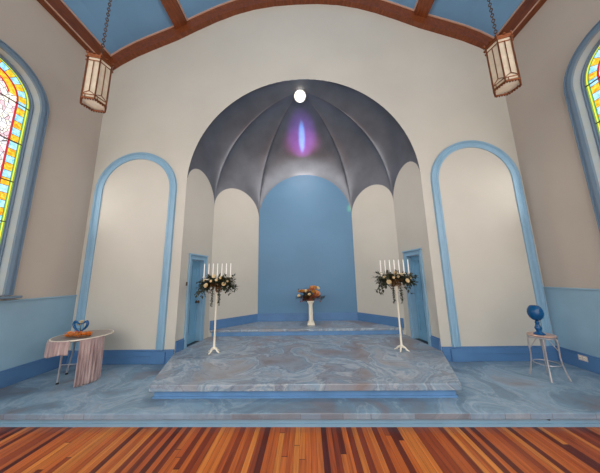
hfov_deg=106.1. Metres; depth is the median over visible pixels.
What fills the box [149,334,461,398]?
platform
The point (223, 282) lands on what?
flower arrangement
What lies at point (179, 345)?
baseboard
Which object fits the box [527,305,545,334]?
glass goblet
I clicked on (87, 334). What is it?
leaf garland
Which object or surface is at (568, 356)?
baseboard
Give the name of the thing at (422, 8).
rib
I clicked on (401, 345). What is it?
candelabra
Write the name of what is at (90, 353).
table runner
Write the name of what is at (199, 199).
wall
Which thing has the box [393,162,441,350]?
wall
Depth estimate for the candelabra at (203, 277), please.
4.03 m
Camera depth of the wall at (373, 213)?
5.68 m
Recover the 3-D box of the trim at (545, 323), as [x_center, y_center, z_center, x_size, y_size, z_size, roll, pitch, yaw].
[3.393,-0.028,4.136,1.680,3.817,0.045,-1,-10,2]
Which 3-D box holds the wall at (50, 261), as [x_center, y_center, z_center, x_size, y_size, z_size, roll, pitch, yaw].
[-4.362,-1.500,0.411,0.001,6.474,8.400,-1,-10,2]
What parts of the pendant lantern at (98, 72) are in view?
pane, frame, crown, chain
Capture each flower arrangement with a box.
[194,273,237,306]
[373,270,418,303]
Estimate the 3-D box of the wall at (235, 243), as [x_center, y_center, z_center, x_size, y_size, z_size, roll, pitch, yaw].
[-1.614,0.554,5.773,1.309,3.701,0.001,9,-14,-44]
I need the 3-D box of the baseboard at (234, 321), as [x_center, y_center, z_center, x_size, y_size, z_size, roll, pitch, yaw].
[-1.569,2.069,5.502,1.269,0.199,0.026,9,-14,-44]
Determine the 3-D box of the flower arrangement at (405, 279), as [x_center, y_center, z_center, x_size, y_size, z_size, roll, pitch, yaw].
[1.725,0.895,4.054,0.813,0.611,0.469,-3,-10,8]
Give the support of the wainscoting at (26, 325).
attached to the wall at (50, 261)
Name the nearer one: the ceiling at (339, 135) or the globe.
the globe
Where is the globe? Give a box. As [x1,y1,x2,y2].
[527,305,543,320]
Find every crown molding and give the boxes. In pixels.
[37,0,110,62]
[494,0,546,37]
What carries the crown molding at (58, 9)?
attached to the wall at (50, 261)
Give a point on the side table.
(100, 332)
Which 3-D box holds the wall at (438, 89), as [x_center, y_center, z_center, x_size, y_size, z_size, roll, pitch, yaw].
[0.001,-1.747,4.577,8.530,7.950,0.001,-1,-10,2]
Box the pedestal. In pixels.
[307,301,314,324]
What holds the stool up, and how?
on the stage
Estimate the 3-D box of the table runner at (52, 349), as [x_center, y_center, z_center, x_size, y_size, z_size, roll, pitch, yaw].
[-3.513,1.592,3.217,0.599,0.216,0.162,-7,-12,29]
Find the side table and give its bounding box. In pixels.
[49,329,113,384]
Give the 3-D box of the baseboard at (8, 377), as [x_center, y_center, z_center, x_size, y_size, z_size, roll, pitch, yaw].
[-4.165,2.032,3.326,0.028,0.231,1.420,-1,-10,2]
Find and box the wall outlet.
[578,354,587,361]
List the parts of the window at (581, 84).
sash, stained glass pane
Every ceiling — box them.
[63,0,524,53]
[187,79,419,213]
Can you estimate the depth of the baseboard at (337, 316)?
5.90 m
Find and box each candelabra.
[202,275,230,354]
[380,272,409,352]
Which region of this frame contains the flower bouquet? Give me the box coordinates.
[296,286,324,301]
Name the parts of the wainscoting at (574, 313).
cap rail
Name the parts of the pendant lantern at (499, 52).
chain, crown, frame, pane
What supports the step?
on the platform
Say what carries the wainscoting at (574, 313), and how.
attached to the wall at (566, 233)
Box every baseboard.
[0,351,68,388]
[66,349,173,364]
[175,338,183,352]
[210,314,257,329]
[258,312,357,321]
[357,312,403,327]
[431,335,440,349]
[442,346,557,361]
[555,345,599,374]
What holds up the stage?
on the floor
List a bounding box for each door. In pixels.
[184,253,207,348]
[402,248,430,345]
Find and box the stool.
[526,332,571,382]
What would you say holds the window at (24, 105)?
in the wall at (50, 261)
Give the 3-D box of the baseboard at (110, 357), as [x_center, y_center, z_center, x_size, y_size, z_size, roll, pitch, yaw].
[-3.174,2.128,3.974,1.910,0.231,0.045,-1,-10,2]
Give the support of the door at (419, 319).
in the wall at (410, 217)
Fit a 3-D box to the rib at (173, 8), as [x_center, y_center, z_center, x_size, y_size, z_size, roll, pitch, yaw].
[-2.822,-5.523,1.021,0.284,0.246,8.300,-1,-10,2]
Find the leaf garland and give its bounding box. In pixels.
[64,331,92,336]
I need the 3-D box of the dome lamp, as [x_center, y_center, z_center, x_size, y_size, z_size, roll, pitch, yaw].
[0.000,-3.221,5.193,0.309,0.214,0.282,-1,-10,-3]
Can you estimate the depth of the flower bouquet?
5.45 m
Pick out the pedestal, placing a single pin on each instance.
(311, 321)
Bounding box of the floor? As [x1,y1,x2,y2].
[0,427,599,472]
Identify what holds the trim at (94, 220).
attached to the wall at (438, 89)
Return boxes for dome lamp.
[293,89,306,102]
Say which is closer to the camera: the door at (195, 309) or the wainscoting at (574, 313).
the wainscoting at (574, 313)
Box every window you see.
[0,39,48,298]
[563,20,599,232]
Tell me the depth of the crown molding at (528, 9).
4.16 m
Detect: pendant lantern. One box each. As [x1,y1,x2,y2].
[80,0,114,112]
[483,0,521,97]
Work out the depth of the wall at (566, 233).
3.75 m
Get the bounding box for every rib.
[160,0,186,28]
[414,0,433,17]
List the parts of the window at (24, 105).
sill, stained glass pane, sash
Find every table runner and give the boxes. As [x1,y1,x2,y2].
[44,338,69,357]
[73,335,104,387]
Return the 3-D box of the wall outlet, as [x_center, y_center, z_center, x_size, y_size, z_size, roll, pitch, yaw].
[4.257,1.831,3.395,0.009,0.076,0.120,-1,-10,2]
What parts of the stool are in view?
leg, seat, leg, leg, leg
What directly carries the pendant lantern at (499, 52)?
hanging from the ceiling at (130, 21)
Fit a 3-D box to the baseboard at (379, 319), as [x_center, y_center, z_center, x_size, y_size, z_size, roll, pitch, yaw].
[1.886,1.984,5.402,0.026,0.199,1.215,7,-13,-38]
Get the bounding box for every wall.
[0,0,103,300]
[69,4,554,349]
[174,169,213,352]
[208,188,258,336]
[258,175,357,313]
[352,185,405,334]
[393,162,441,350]
[505,0,599,288]
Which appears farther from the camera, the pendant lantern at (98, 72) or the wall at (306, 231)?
the wall at (306, 231)
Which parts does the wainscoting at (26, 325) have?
cap rail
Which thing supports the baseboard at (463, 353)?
attached to the wall at (438, 89)
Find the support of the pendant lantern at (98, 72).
hanging from the ceiling at (130, 21)
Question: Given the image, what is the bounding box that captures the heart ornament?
[72,320,88,331]
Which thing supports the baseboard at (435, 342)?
attached to the wall at (410, 217)
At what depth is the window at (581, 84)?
3.33 m
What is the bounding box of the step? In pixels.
[210,320,403,335]
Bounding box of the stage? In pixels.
[0,361,599,426]
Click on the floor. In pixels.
(22, 449)
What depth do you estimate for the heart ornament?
3.54 m
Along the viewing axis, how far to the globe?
3.20 m
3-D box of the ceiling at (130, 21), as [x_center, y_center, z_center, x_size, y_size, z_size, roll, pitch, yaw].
[-0.223,-5.574,0.994,8.640,1.780,8.400,-1,-10,2]
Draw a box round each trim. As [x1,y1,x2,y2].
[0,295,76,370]
[71,152,176,350]
[430,140,554,346]
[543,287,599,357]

